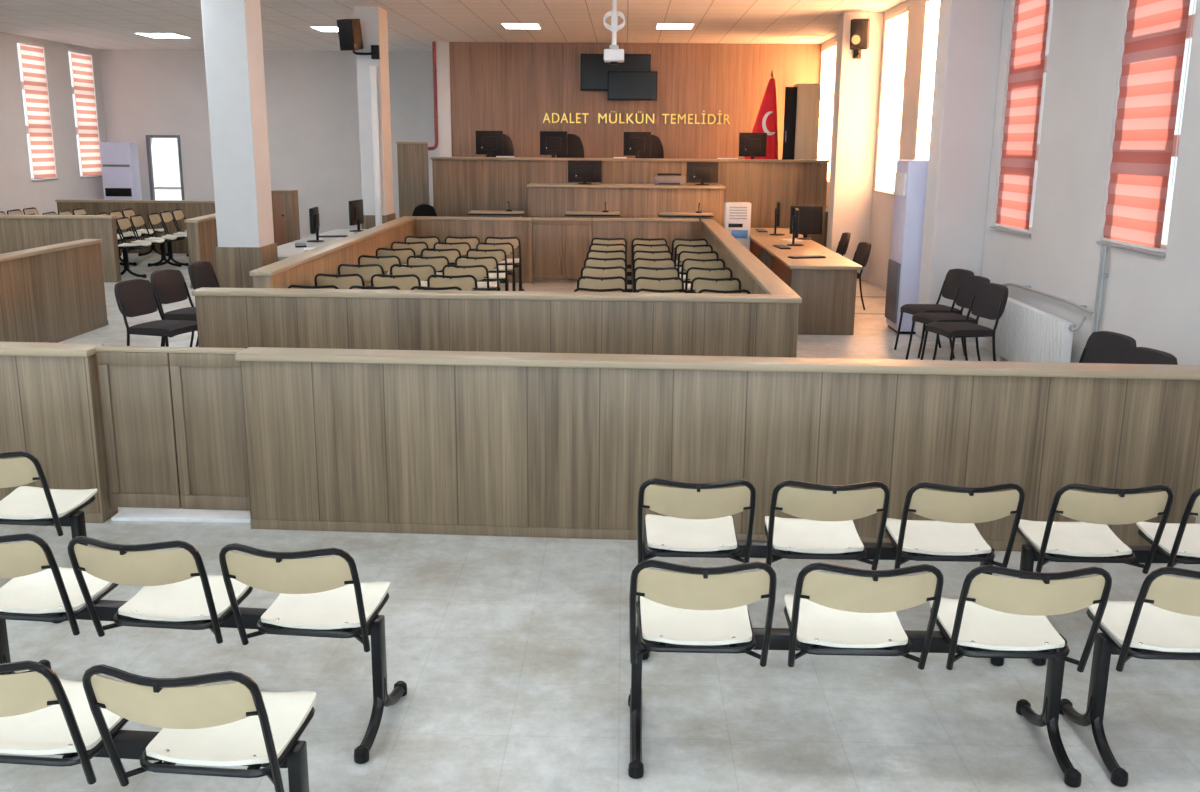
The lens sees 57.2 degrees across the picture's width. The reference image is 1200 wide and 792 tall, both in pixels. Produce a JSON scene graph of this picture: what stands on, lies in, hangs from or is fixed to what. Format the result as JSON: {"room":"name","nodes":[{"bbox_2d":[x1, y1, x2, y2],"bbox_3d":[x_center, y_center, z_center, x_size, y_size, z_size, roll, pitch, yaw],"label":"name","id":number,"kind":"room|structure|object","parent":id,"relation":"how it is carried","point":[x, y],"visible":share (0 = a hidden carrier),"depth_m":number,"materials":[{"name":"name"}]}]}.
{"room":"courtroom","nodes":[
{"label":"courtroom","id":0,"kind":"room"},
{"bbox_2d":[0,32,106,214],"bbox_3d":[-11.746,-2.501,10.790,0.400,4.060,30.000,1,13,1],"label":"wall","id":1,"kind":"structure","parent":0,"point":[17,190],"depth_m":22.44,"materials":[{"name":"paint"}]},
{"bbox_2d":[17,44,58,180],"bbox_3d":[-11.380,-5.689,22.047,0.280,2.690,1.020,1,13,1],"label":"window","id":2,"kind":"structure","parent":1,"relation":"in","point":[22,83],"depth_m":22.03,"materials":[{"name":"white plastic"}]},
{"bbox_2d":[17,40,55,179],"bbox_3d":[-11.290,-5.703,22.049,0.060,2.657,0.994,1,13,1],"label":"window blind","id":3,"kind":"object","parent":2,"relation":"attached to","point":[32,58],"visible":1,"depth_m":22.09,"materials":[{"name":"multicoloured fabric"}]},
{"bbox_2d":[68,52,101,177],"bbox_3d":[-11.333,-6.143,24.025,0.280,2.690,1.060,1,13,1],"label":"window","id":4,"kind":"structure","parent":1,"relation":"in","point":[68,52],"depth_m":24.02,"materials":[{"name":"white plastic"}]},
{"bbox_2d":[68,49,101,176],"bbox_3d":[-11.243,-6.156,24.027,0.060,2.657,1.034,1,13,1],"label":"window blind","id":5,"kind":"object","parent":4,"relation":"attached to","point":[82,74],"visible":0.98,"depth_m":24.06,"materials":[{"name":"multicoloured fabric"}]},
{"bbox_2d":[99,49,439,234],"bbox_3d":[-7.209,-5.753,25.124,7.990,4.060,0.400,1,13,1],"label":"wall","id":6,"kind":"structure","parent":0,"point":[312,96],"depth_m":24.80,"materials":[{"name":"paint"}]},
{"bbox_2d":[145,135,184,199],"bbox_3d":[-9.924,-4.849,25.232,0.780,2.210,0.120,1,13,1],"label":"door","id":7,"kind":"structure","parent":6,"relation":"in","point":[148,141],"depth_m":25.09,"materials":[{"name":"white plastic"}]},
{"bbox_2d":[437,42,451,156],"bbox_3d":[-3.123,-5.426,23.839,0.240,4.060,2.860,1,13,1],"label":"wall","id":8,"kind":"structure","parent":0,"point":[443,52],"depth_m":22.24,"materials":[{"name":"paint"}]},
{"bbox_2d":[428,41,438,150],"bbox_3d":[-3.450,-6.053,22.246,0.359,2.131,0.068,1,13,1],"label":"pipe","id":9,"kind":"object","parent":8,"relation":"attached to","point":[434,70],"visible":0.9,"depth_m":22.21,"materials":[{"name":"metal"}]},
{"bbox_2d":[0,0,906,51],"bbox_3d":[-3.707,-4.432,9.951,16.460,0.200,30.400,1,13,1],"label":"ceiling","id":10,"kind":"structure","parent":0,"point":[412,25],"depth_m":18.20,"materials":[{"name":"tile"}]},
{"bbox_2d":[603,0,624,64],"bbox_3d":[0.163,-4.295,12.373,0.244,1.090,0.300,1,13,1],"label":"ceiling projector","id":11,"kind":"object","parent":10,"relation":"hanging from","point":[613,55],"visible":1,"depth_m":12.34,"materials":[{"name":"white plastic"}]},
{"bbox_2d":[0,235,1199,791],"bbox_3d":[-3.739,-0.279,10.903,16.460,0.200,30.400,1,13,1],"label":"floor","id":12,"kind":"structure","parent":0,"point":[512,654],"depth_m":4.37,"materials":[{"name":"concrete"}]},
{"bbox_2d":[0,451,96,622],"bbox_3d":[-3.127,0.551,5.050,1.533,0.806,0.627,1,13,5],"label":"bench","id":13,"kind":"object","parent":12,"relation":"on","point":[26,505],"visible":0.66,"depth_m":5.00,"materials":[{"name":"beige plastic"}]},
{"bbox_2d":[0,239,108,342],"bbox_3d":[-5.839,-0.696,9.986,0.204,0.990,5.536,1,13,1],"label":"wooden barrier","id":14,"kind":"object","parent":12,"relation":"on","point":[55,293],"visible":1,"depth_m":11.51,"materials":[{"name":"brown wood"}]},
{"bbox_2d":[0,342,117,522],"bbox_3d":[-4.314,0.178,6.224,3.114,0.990,0.204,1,13,3],"label":"wooden barrier","id":15,"kind":"object","parent":12,"relation":"on","point":[51,410],"visible":0.7,"depth_m":6.05,"materials":[{"name":"brown wood"}]},
{"bbox_2d":[95,345,249,510],"bbox_3d":[-2.350,0.182,6.107,0.819,0.915,0.062,1,13,3],"label":"gate","id":16,"kind":"object","parent":15,"relation":"attached to","point":[173,417],"visible":0.83,"depth_m":6.08,"materials":[{"name":"brown wood"}]},
{"bbox_2d":[0,215,120,281],"bbox_3d":[-9.308,-2.219,16.512,4.090,0.990,0.204,0,13,-1],"label":"wooden barrier","id":17,"kind":"object","parent":12,"relation":"on","point":[17,232],"visible":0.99,"depth_m":16.41,"materials":[{"name":"brown wood"}]},
{"bbox_2d":[99,142,141,199],"bbox_3d":[-10.614,-4.591,24.439,0.680,2.050,0.412,1,13,1],"label":"air conditioner","id":18,"kind":"object","parent":12,"relation":"on","point":[119,160],"visible":0.66,"depth_m":24.18,"materials":[{"name":"white plastic"}]},
{"bbox_2d":[95,208,167,265],"bbox_3d":[-8.290,-2.840,19.502,0.684,0.878,1.671,0,13,-2],"label":"bench","id":19,"kind":"object","parent":12,"relation":"on","point":[129,212],"visible":0.55,"depth_m":19.63,"materials":[{"name":"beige plastic"}]},
{"bbox_2d":[55,199,215,253],"bbox_3d":[-8.207,-3.204,20.842,4.077,0.990,0.144,0,13,0],"label":"wooden barrier","id":20,"kind":"object","parent":12,"relation":"on","point":[190,208],"visible":0.34,"depth_m":20.72,"materials":[{"name":"brown wood"}]},
{"bbox_2d":[116,214,181,277],"bbox_3d":[-7.429,-2.449,17.827,0.684,0.878,1.671,0,13,-2],"label":"bench","id":21,"kind":"object","parent":12,"relation":"on","point":[122,223],"visible":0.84,"depth_m":17.87,"materials":[{"name":"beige plastic"}]},
{"bbox_2d":[114,279,196,346],"bbox_3d":[-3.977,-0.603,9.948,0.623,0.861,0.496,5,14,18],"label":"chair","id":22,"kind":"object","parent":12,"relation":"on","point":[135,297],"visible":0.73,"depth_m":9.87,"materials":[{"name":"brown fabric"}]},
{"bbox_2d":[0,660,316,791],"bbox_3d":[-1.593,1.002,3.136,1.533,0.806,0.627,2,13,5],"label":"bench","id":23,"kind":"object","parent":12,"relation":"on","point":[237,723],"visible":1,"depth_m":2.98,"materials":[{"name":"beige plastic"}]},
{"bbox_2d":[148,209,188,265],"bbox_3d":[-7.390,-2.828,19.483,0.684,0.878,1.671,0,13,-2],"label":"bench","id":24,"kind":"object","parent":12,"relation":"on","point":[154,219],"visible":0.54,"depth_m":19.04,"materials":[{"name":"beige plastic"}]},
{"bbox_2d":[150,269,196,346],"bbox_3d":[-3.988,-0.788,10.755,0.623,0.861,0.496,4,13,16],"label":"chair","id":25,"kind":"object","parent":12,"relation":"on","point":[169,285],"visible":0.6,"depth_m":10.71,"materials":[{"name":"brown fabric"}]},
{"bbox_2d":[111,507,250,522],"bbox_3d":[-2.353,0.679,6.277,0.799,0.020,0.180,1,13,1],"label":"trim","id":26,"kind":"structure","parent":12,"relation":"on","point":[126,514],"depth_m":6.24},
{"bbox_2d":[184,213,217,288],"bbox_3d":[-5.957,-2.586,18.223,0.204,0.990,4.930,0,13,-3],"label":"wooden barrier","id":27,"kind":"object","parent":12,"relation":"on","point":[202,230],"visible":0.35,"depth_m":15.99,"materials":[{"name":"brown wood"}]},
{"bbox_2d":[0,533,406,763],"bbox_3d":[-1.533,0.808,3.983,1.533,0.806,0.627,2,13,6],"label":"bench","id":28,"kind":"object","parent":12,"relation":"on","point":[318,597],"visible":0.95,"depth_m":3.85,"materials":[{"name":"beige plastic"}]},
{"bbox_2d":[188,261,219,346],"bbox_3d":[-3.930,-0.971,11.556,0.623,0.861,0.496,2,13,8],"label":"chair","id":29,"kind":"object","parent":12,"relation":"on","point":[201,273],"visible":0.31,"depth_m":11.52,"materials":[{"name":"brown fabric"}]},
{"bbox_2d":[201,0,277,287],"bbox_3d":[-3.907,-2.707,11.951,0.500,4.060,0.560,1,13,1],"label":"column","id":30,"kind":"structure","parent":12,"relation":"on","point":[232,29],"depth_m":11.74,"materials":[{"name":"paint"}]},
{"bbox_2d":[271,190,299,245],"bbox_3d":[-5.478,-2.939,19.165,0.370,1.265,0.430,1,13,1],"label":"cabinet","id":31,"kind":"object","parent":12,"relation":"on","point":[285,207],"visible":0.66,"depth_m":18.96,"materials":[{"name":"brown wood"}]},
{"bbox_2d":[277,229,366,260],"bbox_3d":[-3.667,-1.706,14.925,0.900,0.785,4.260,1,13,1],"label":"desk","id":32,"kind":"object","parent":12,"relation":"on","point":[284,251],"visible":0.09,"depth_m":14.48,"materials":[{"name":"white wood"}]},
{"bbox_2d":[348,199,363,231],"bbox_3d":[-3.643,-2.696,16.452,0.236,0.460,0.500,2,13,8],"label":"computer monitor","id":33,"kind":"object","parent":32,"relation":"on","point":[356,214],"visible":0.97,"depth_m":16.37,"materials":[{"name":"black plastic"}]},
{"bbox_2d":[249,216,416,288],"bbox_3d":[-2.929,-1.437,13.316,0.205,0.990,7.486,0,13,0],"label":"wooden barrier","id":34,"kind":"object","parent":12,"relation":"on","point":[301,269],"visible":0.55,"depth_m":11.78,"materials":[{"name":"brown wood"}]},
{"bbox_2d":[354,6,395,228],"bbox_3d":[-3.475,-3.875,17.061,0.400,4.060,0.660,1,13,1],"label":"column","id":35,"kind":"structure","parent":12,"relation":"on","point":[373,19],"depth_m":16.75,"materials":[{"name":"paint"}]},
{"bbox_2d":[337,19,379,58],"bbox_3d":[-3.597,-5.285,16.276,0.342,0.558,0.608,12,17,42],"label":"wall speaker","id":36,"kind":"object","parent":35,"relation":"attached to","point":[349,30],"visible":1,"depth_m":16.10,"materials":[{"name":"black plastic"}]},
{"bbox_2d":[337,21,352,48],"bbox_3d":[-3.722,-5.271,16.071,0.220,0.376,0.071,5,14,21],"label":"grille","id":37,"kind":"object","parent":36,"relation":"attached to","point":[345,28],"depth_m":16.06,"materials":[{"name":"black plastic"}]},
{"bbox_2d":[370,66,381,225],"bbox_3d":[-3.406,-3.376,16.812,0.112,3.200,0.040,1,13,1],"label":"cable conduit","id":38,"kind":"object","parent":35,"relation":"attached to","point":[373,69],"visible":0.84,"depth_m":16.70,"materials":[{"name":"white plastic"}]},
{"bbox_2d":[288,285,462,290],"bbox_3d":[-2.014,-0.636,10.187,1.602,0.842,0.656,1,13,1],"label":"bench","id":39,"kind":"object","parent":12,"relation":"on","point":[290,286],"visible":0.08,"depth_m":9.81,"materials":[{"name":"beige plastic"}]},
{"bbox_2d":[314,273,477,290],"bbox_3d":[-1.993,-0.837,11.062,1.602,0.842,0.656,1,13,1],"label":"bench","id":40,"kind":"object","parent":12,"relation":"on","point":[342,281],"visible":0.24,"depth_m":10.71,"materials":[{"name":"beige plastic"}]},
{"bbox_2d":[396,142,429,217],"bbox_3d":[-3.382,-3.548,20.022,0.570,2.100,0.070,1,13,1],"label":"screen","id":41,"kind":"object","parent":12,"relation":"on","point":[413,167],"visible":0.58,"depth_m":19.90,"materials":[{"name":"brown wood"}]},
{"bbox_2d":[338,263,488,290],"bbox_3d":[-1.972,-1.037,11.937,1.602,0.842,0.656,1,13,1],"label":"bench","id":42,"kind":"object","parent":12,"relation":"on","point":[365,271],"visible":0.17,"depth_m":11.59,"materials":[{"name":"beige plastic"}]},
{"bbox_2d":[358,255,500,290],"bbox_3d":[-1.952,-1.238,12.812,1.602,0.842,0.656,1,13,1],"label":"bench","id":43,"kind":"object","parent":12,"relation":"on","point":[386,262],"visible":0.38,"depth_m":12.47,"materials":[{"name":"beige plastic"}]},
{"bbox_2d":[376,248,508,290],"bbox_3d":[-1.931,-1.438,13.687,1.602,0.842,0.656,1,13,1],"label":"bench","id":44,"kind":"object","parent":12,"relation":"on","point":[501,256],"visible":0.38,"depth_m":13.35,"materials":[{"name":"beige plastic"}]},
{"bbox_2d":[391,241,515,290],"bbox_3d":[-1.910,-1.639,14.562,1.602,0.842,0.656,1,13,1],"label":"bench","id":45,"kind":"object","parent":12,"relation":"on","point":[417,247],"visible":0.38,"depth_m":14.22,"materials":[{"name":"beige plastic"}]},
{"bbox_2d":[404,236,523,290],"bbox_3d":[-1.889,-1.839,15.437,1.602,0.842,0.656,1,13,1],"label":"bench","id":46,"kind":"object","parent":12,"relation":"on","point":[430,240],"visible":0.27,"depth_m":15.09,"materials":[{"name":"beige plastic"}]},
{"bbox_2d":[416,216,532,282],"bbox_3d":[-1.921,-2.241,16.854,1.760,0.990,0.164,0,13,0],"label":"wooden barrier","id":47,"kind":"object","parent":12,"relation":"on","point":[482,228],"visible":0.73,"depth_m":16.73,"materials":[{"name":"brown wood"}]},
{"bbox_2d":[532,217,591,278],"bbox_3d":[-0.580,-2.261,16.856,0.900,0.930,0.115,0,13,-1],"label":"gate","id":48,"kind":"object","parent":47,"relation":"attached to","point":[560,245],"visible":0.9,"depth_m":16.80,"materials":[{"name":"brown wood"}]},
{"bbox_2d":[191,287,801,356],"bbox_3d":[-0.794,-0.301,8.431,4.586,0.990,0.204,1,13,2],"label":"wooden barrier","id":49,"kind":"object","parent":12,"relation":"on","point":[694,324],"visible":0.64,"depth_m":8.29,"materials":[{"name":"brown wood"}]},
{"bbox_2d":[527,183,725,274],"bbox_3d":[0.415,-2.720,17.992,3.160,1.452,0.740,1,13,1],"label":"bench","id":50,"kind":"object","parent":12,"relation":"on","point":[544,199],"visible":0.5,"depth_m":17.57,"materials":[{"name":"brown wood"}]},
{"bbox_2d":[568,160,601,183],"bbox_3d":[-0.243,-3.610,17.753,0.550,0.375,0.236,1,13,1],"label":"computer monitor","id":51,"kind":"object","parent":50,"relation":"on","point":[584,171],"visible":1,"depth_m":17.71,"materials":[{"name":"black plastic"}]},
{"bbox_2d":[686,162,718,184],"bbox_3d":[1.653,-3.593,17.763,0.510,0.365,0.236,1,13,1],"label":"computer monitor","id":52,"kind":"object","parent":50,"relation":"on","point":[697,172],"visible":1,"depth_m":17.73,"materials":[{"name":"black plastic"}]},
{"bbox_2d":[431,157,829,245],"bbox_3d":[0.500,-3.190,19.140,6.740,1.855,0.770,1,13,1],"label":"bench","id":53,"kind":"object","parent":12,"relation":"on","point":[461,185],"visible":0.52,"depth_m":18.69,"materials":[{"name":"brown wood"}]},
{"bbox_2d":[475,131,502,156],"bbox_3d":[-1.909,-4.255,18.999,0.470,0.635,0.236,1,13,1],"label":"computer monitor","id":54,"kind":"object","parent":53,"relation":"on","point":[490,143],"visible":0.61,"depth_m":18.94,"materials":[{"name":"black plastic"}]},
{"bbox_2d":[540,131,566,157],"bbox_3d":[-0.800,-4.242,18.976,0.470,0.635,0.236,1,13,1],"label":"computer monitor","id":55,"kind":"object","parent":53,"relation":"on","point":[553,143],"visible":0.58,"depth_m":18.91,"materials":[{"name":"black plastic"}]},
{"bbox_2d":[623,132,650,157],"bbox_3d":[0.640,-4.223,18.946,0.470,0.635,0.236,1,13,1],"label":"computer monitor","id":56,"kind":"object","parent":53,"relation":"on","point":[636,144],"visible":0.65,"depth_m":18.89,"materials":[{"name":"black plastic"}]},
{"bbox_2d":[738,133,766,158],"bbox_3d":[2.619,-4.199,18.904,0.470,0.635,0.236,1,13,1],"label":"computer monitor","id":57,"kind":"object","parent":53,"relation":"on","point":[752,145],"visible":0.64,"depth_m":18.84,"materials":[{"name":"black plastic"}]},
{"bbox_2d":[592,218,698,278],"bbox_3d":[0.690,-2.223,16.863,1.620,0.990,0.164,0,13,0],"label":"wooden barrier","id":58,"kind":"object","parent":12,"relation":"on","point":[669,229],"visible":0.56,"depth_m":16.73,"materials":[{"name":"brown wood"}]},
{"bbox_2d":[591,238,707,268],"bbox_3d":[0.680,-1.807,15.383,1.602,0.842,0.656,1,13,1],"label":"bench","id":59,"kind":"object","parent":12,"relation":"on","point":[675,242],"visible":0.2,"depth_m":15.03,"materials":[{"name":"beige plastic"}]},
{"bbox_2d":[589,243,712,275],"bbox_3d":[0.659,-1.607,14.508,1.602,0.842,0.656,1,13,1],"label":"bench","id":60,"kind":"object","parent":12,"relation":"on","point":[602,247],"visible":0.22,"depth_m":14.15,"materials":[{"name":"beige plastic"}]},
{"bbox_2d":[587,250,718,284],"bbox_3d":[0.638,-1.406,13.633,1.602,0.842,0.656,1,13,1],"label":"bench","id":61,"kind":"object","parent":12,"relation":"on","point":[683,255],"visible":0.23,"depth_m":13.28,"materials":[{"name":"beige plastic"}]},
{"bbox_2d":[584,257,724,292],"bbox_3d":[0.618,-1.206,12.758,1.602,0.842,0.656,1,13,1],"label":"bench","id":62,"kind":"object","parent":12,"relation":"on","point":[654,263],"visible":0.23,"depth_m":12.41,"materials":[{"name":"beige plastic"}]},
{"bbox_2d":[580,266,732,290],"bbox_3d":[0.597,-1.005,11.883,1.602,0.842,0.656,1,13,1],"label":"bench","id":63,"kind":"object","parent":12,"relation":"on","point":[724,272],"visible":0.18,"depth_m":11.53,"materials":[{"name":"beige plastic"}]},
{"bbox_2d":[577,276,740,292],"bbox_3d":[0.576,-0.805,11.008,1.602,0.842,0.656,1,13,1],"label":"bench","id":64,"kind":"object","parent":12,"relation":"on","point":[669,283],"visible":0.26,"depth_m":10.66,"materials":[{"name":"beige plastic"}]},
{"bbox_2d":[574,288,750,293],"bbox_3d":[0.555,-0.604,10.133,1.602,0.842,0.656,1,13,1],"label":"bench","id":65,"kind":"object","parent":12,"relation":"on","point":[577,289],"visible":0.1,"depth_m":9.76,"materials":[{"name":"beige plastic"}]},
{"bbox_2d":[235,347,1199,550],"bbox_3d":[0.599,0.288,5.910,5.090,0.990,0.204,1,13,3],"label":"wooden barrier","id":66,"kind":"object","parent":12,"relation":"on","point":[478,443],"visible":0.7,"depth_m":5.82,"materials":[{"name":"brown wood"}]},
{"bbox_2d":[723,202,750,250],"bbox_3d":[2.045,-2.268,16.514,0.380,1.255,0.308,1,13,1],"label":"air conditioner","id":67,"kind":"object","parent":12,"relation":"on","point":[737,215],"depth_m":16.29,"materials":[{"name":"white plastic"}]},
{"bbox_2d":[701,219,797,294],"bbox_3d":[1.517,-1.254,12.668,0.204,0.990,8.630,1,13,1],"label":"wooden barrier","id":68,"kind":"object","parent":12,"relation":"on","point":[755,277],"visible":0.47,"depth_m":11.01,"materials":[{"name":"brown wood"}]},
{"bbox_2d":[749,228,862,334],"bbox_3d":[2.584,-1.702,15.116,0.810,0.785,5.700,1,13,1],"label":"desk","id":69,"kind":"object","parent":12,"relation":"on","point":[826,287],"visible":0.6,"depth_m":12.42,"materials":[{"name":"brown wood"}]},
{"bbox_2d":[789,206,822,239],"bbox_3d":[2.940,-2.474,15.680,0.460,0.470,0.236,1,13,1],"label":"computer monitor","id":70,"kind":"object","parent":69,"relation":"on","point":[810,217],"visible":0.91,"depth_m":15.65,"materials":[{"name":"black plastic"}]},
{"bbox_2d":[824,207,827,246],"bbox_3d":[0.805,-3.203,21.233,7.040,0.950,3.149,1,13,1],"label":"floor","id":71,"kind":"structure","parent":12,"relation":"on","point":[826,213],"depth_m":19.60,"materials":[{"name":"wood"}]},
{"bbox_2d":[745,69,777,158],"bbox_3d":[3.031,-4.758,20.388,0.672,2.490,0.440,1,13,1],"label":"flag","id":72,"kind":"object","parent":71,"relation":"on","point":[766,120],"visible":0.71,"depth_m":20.24,"materials":[{"name":"red fabric"}]},
{"bbox_2d":[782,84,820,159],"bbox_3d":[3.739,-4.705,20.717,0.650,2.250,0.548,1,13,1],"label":"tall cabinet","id":73,"kind":"object","parent":71,"relation":"on","point":[802,101],"visible":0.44,"depth_m":20.40,"materials":[{"name":"brown wood"}]},
{"bbox_2d":[636,478,1024,665],"bbox_3d":[0.920,0.669,4.673,1.533,0.806,0.627,1,13,1],"label":"bench","id":74,"kind":"object","parent":12,"relation":"on","point":[697,522],"visible":0.86,"depth_m":4.48,"materials":[{"name":"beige plastic"}]},
{"bbox_2d":[826,12,883,280],"bbox_3d":[3.971,-3.863,17.261,0.599,4.060,0.450,1,13,1],"label":"column","id":75,"kind":"structure","parent":12,"relation":"on","point":[856,94],"depth_m":17.02,"materials":[{"name":"paint"}]},
{"bbox_2d":[850,18,869,58],"bbox_3d":[3.883,-5.360,16.475,0.328,0.568,0.412,1,13,1],"label":"wall speaker","id":76,"kind":"object","parent":75,"relation":"attached to","point":[860,28],"visible":1,"depth_m":16.34,"materials":[{"name":"black plastic"}]},
{"bbox_2d":[851,21,866,47],"bbox_3d":[3.843,-5.364,16.329,0.220,0.376,0.071,5,14,18],"label":"grille","id":77,"kind":"object","parent":76,"relation":"attached to","point":[858,28],"depth_m":16.32,"materials":[{"name":"black plastic"}]},
{"bbox_2d":[852,242,870,309],"bbox_3d":[3.208,-1.590,14.496,0.623,0.861,0.496,-1,13,-4],"label":"chair","id":78,"kind":"object","parent":12,"relation":"on","point":[861,256],"visible":0.42,"depth_m":14.36,"materials":[{"name":"brown fabric"}]},
{"bbox_2d":[628,560,1111,787],"bbox_3d":[0.864,0.865,3.816,1.533,0.806,0.627,1,13,1],"label":"bench","id":79,"kind":"object","parent":12,"relation":"on","point":[701,610],"visible":1,"depth_m":3.69,"materials":[{"name":"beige plastic"}]},
{"bbox_2d":[885,160,927,333],"bbox_3d":[3.597,-1.709,12.596,0.458,1.940,0.560,1,13,1],"label":"air conditioner","id":80,"kind":"object","parent":12,"relation":"on","point":[904,263],"visible":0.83,"depth_m":12.39,"materials":[{"name":"white plastic"}]},
{"bbox_2d":[885,259,900,322],"bbox_3d":[3.379,-1.215,12.715,0.030,0.680,0.500,1,13,1],"label":"grille","id":81,"kind":"object","parent":80,"relation":"attached to","point":[893,292],"depth_m":12.61,"materials":[{"name":"grey metal"}]},
{"bbox_2d":[894,269,973,357],"bbox_3d":[3.462,-0.867,11.351,0.623,0.861,0.496,-3,13,-14],"label":"chair","id":82,"kind":"object","parent":12,"relation":"on","point":[953,278],"visible":0.67,"depth_m":11.36,"materials":[{"name":"brown fabric"}]},
{"bbox_2d":[905,275,989,360],"bbox_3d":[3.418,-0.734,10.767,0.623,0.861,0.496,-3,13,-14],"label":"chair","id":83,"kind":"object","parent":12,"relation":"on","point":[968,285],"visible":0.64,"depth_m":10.77,"materials":[{"name":"brown fabric"}]},
{"bbox_2d":[916,0,1004,341],"bbox_3d":[3.866,-2.618,11.828,0.549,4.060,0.440,1,13,1],"label":"column","id":84,"kind":"structure","parent":12,"relation":"on","point":[969,33],"depth_m":11.63,"materials":[{"name":"paint"}]},
{"bbox_2d":[920,283,1007,360],"bbox_3d":[3.374,-0.600,10.182,0.623,0.861,0.496,-3,13,-14],"label":"chair","id":85,"kind":"object","parent":12,"relation":"on","point":[989,300],"visible":0.87,"depth_m":10.10,"materials":[{"name":"brown fabric"}]},
{"bbox_2d":[995,297,1086,362],"bbox_3d":[3.929,-0.492,9.953,0.115,0.753,1.881,1,13,1],"label":"radiator","id":86,"kind":"object","parent":12,"relation":"on","point":[1024,332],"visible":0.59,"depth_m":9.88,"materials":[{"name":"white metal"}]},
{"bbox_2d":[1079,331,1136,363],"bbox_3d":[3.241,0.007,7.532,0.623,0.861,0.496,-3,13,-13],"label":"chair","id":87,"kind":"object","parent":12,"relation":"on","point":[1101,346],"visible":0.19,"depth_m":7.55,"materials":[{"name":"brown fabric"}]},
{"bbox_2d":[1017,483,1199,665],"bbox_3d":[2.565,0.688,4.648,1.533,0.806,0.627,1,13,1],"label":"bench","id":88,"kind":"object","parent":12,"relation":"on","point":[1089,540],"visible":0.84,"depth_m":4.54,"materials":[{"name":"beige plastic"}]},
{"bbox_2d":[1059,567,1199,786],"bbox_3d":[2.494,0.883,3.791,1.533,0.806,0.627,1,13,1],"label":"bench","id":89,"kind":"object","parent":12,"relation":"on","point":[1163,622],"visible":0.94,"depth_m":3.81,"materials":[{"name":"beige plastic"}]},
{"bbox_2d":[1119,347,1177,364],"bbox_3d":[3.197,0.145,6.928,0.623,0.861,0.496,-3,13,-13],"label":"chair","id":90,"kind":"object","parent":12,"relation":"on","point":[1135,355],"visible":0.09,"depth_m":6.93,"materials":[{"name":"brown fabric"}]},
{"bbox_2d":[449,42,820,159],"bbox_3d":[0.683,-5.117,22.619,7.430,4.060,0.400,1,13,1],"label":"wall","id":91,"kind":"structure","parent":0,"point":[510,88],"depth_m":22.21,"materials":[{"name":"brown wood"}]},
{"bbox_2d":[581,54,650,90],"bbox_3d":[0.313,-6.480,22.039,1.400,0.710,0.128,1,13,1],"label":"wall screen","id":92,"kind":"object","parent":91,"relation":"attached to","point":[594,71],"visible":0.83,"depth_m":21.96,"materials":[{"name":"black plastic"}]},
{"bbox_2d":[607,71,657,100],"bbox_3d":[0.649,-6.201,22.018,0.990,0.560,0.278,1,13,1],"label":"wall screen","id":93,"kind":"object","parent":91,"relation":"attached to","point":[622,85],"visible":1,"depth_m":21.88,"materials":[{"name":"black plastic"}]},
{"bbox_2d":[543,111,729,123],"bbox_3d":[0.738,-5.654,22.276,3.800,0.265,0.020,1,13,1],"label":"sign lettering","id":94,"kind":"object","parent":91,"relation":"attached to","point":[585,114],"depth_m":22.27,"materials":[{"name":"gold metal"}]},
{"bbox_2d":[817,0,1199,364],"bbox_3d":[4.281,-2.032,9.284,0.400,4.060,27.600,1,13,1],"label":"wall","id":95,"kind":"structure","parent":0,"point":[1154,301],"depth_m":9.37,"materials":[{"name":"paint"}]},
{"bbox_2d":[818,42,836,180],"bbox_3d":[4.397,-5.484,21.350,0.060,2.537,1.524,1,13,1],"label":"window blind","id":96,"kind":"object","parent":95,"relation":"attached to","point":[829,52],"visible":0.73,"depth_m":21.31,"materials":[{"name":"white fabric"}]},
{"bbox_2d":[873,78,903,195],"bbox_3d":[4.362,-4.261,16.078,0.280,2.570,1.360,1,13,1],"label":"window","id":97,"kind":"structure","parent":95,"relation":"in","point":[877,191],"depth_m":16.32,"materials":[{"name":"white plastic"}]},
{"bbox_2d":[876,7,908,192],"bbox_3d":[4.272,-4.277,16.083,0.060,2.537,1.334,1,13,1],"label":"window blind","id":98,"kind":"object","parent":97,"relation":"attached to","point":[896,31],"visible":0.97,"depth_m":16.09,"materials":[{"name":"white fabric"}]},
{"bbox_2d":[916,0,939,159],"bbox_3d":[4.223,-3.811,14.052,0.060,2.537,0.944,1,13,1],"label":"window blind","id":99,"kind":"object","parent":95,"relation":"attached to","point":[932,15],"visible":0.51,"depth_m":14.18,"materials":[{"name":"white fabric"}]},
{"bbox_2d":[990,55,1047,236],"bbox_3d":[4.232,-2.957,10.700,0.280,2.710,1.110,1,13,1],"label":"window","id":100,"kind":"structure","parent":95,"relation":"in","point":[1045,62],"depth_m":10.84,"materials":[{"name":"white plastic"}]},
{"bbox_2d":[995,0,1051,232],"bbox_3d":[4.143,-2.973,10.705,0.060,2.677,1.084,1,13,1],"label":"window blind","id":101,"kind":"object","parent":100,"relation":"attached to","point":[1030,23],"visible":1,"depth_m":10.78,"materials":[{"name":"red fabric"}]},
{"bbox_2d":[1092,245,1107,332],"bbox_3d":[4.028,-0.558,8.912,0.052,1.310,0.085,1,13,1],"label":"pipe","id":102,"kind":"object","parent":95,"relation":"attached to","point":[1101,274],"visible":0.58,"depth_m":8.83,"materials":[{"name":"grey metal"}]},
{"bbox_2d":[1096,14,1194,257],"bbox_3d":[4.171,-2.398,8.104,0.280,2.640,1.120,1,13,1],"label":"window","id":103,"kind":"structure","parent":95,"relation":"in","point":[1106,243],"depth_m":8.12,"materials":[{"name":"white plastic"}]},
{"bbox_2d":[1102,0,1194,252],"bbox_3d":[4.081,-2.414,8.110,0.060,2.607,1.094,1,13,1],"label":"window blind","id":104,"kind":"object","parent":103,"relation":"attached to","point":[1155,34],"visible":1,"depth_m":8.21,"materials":[{"name":"red fabric"}]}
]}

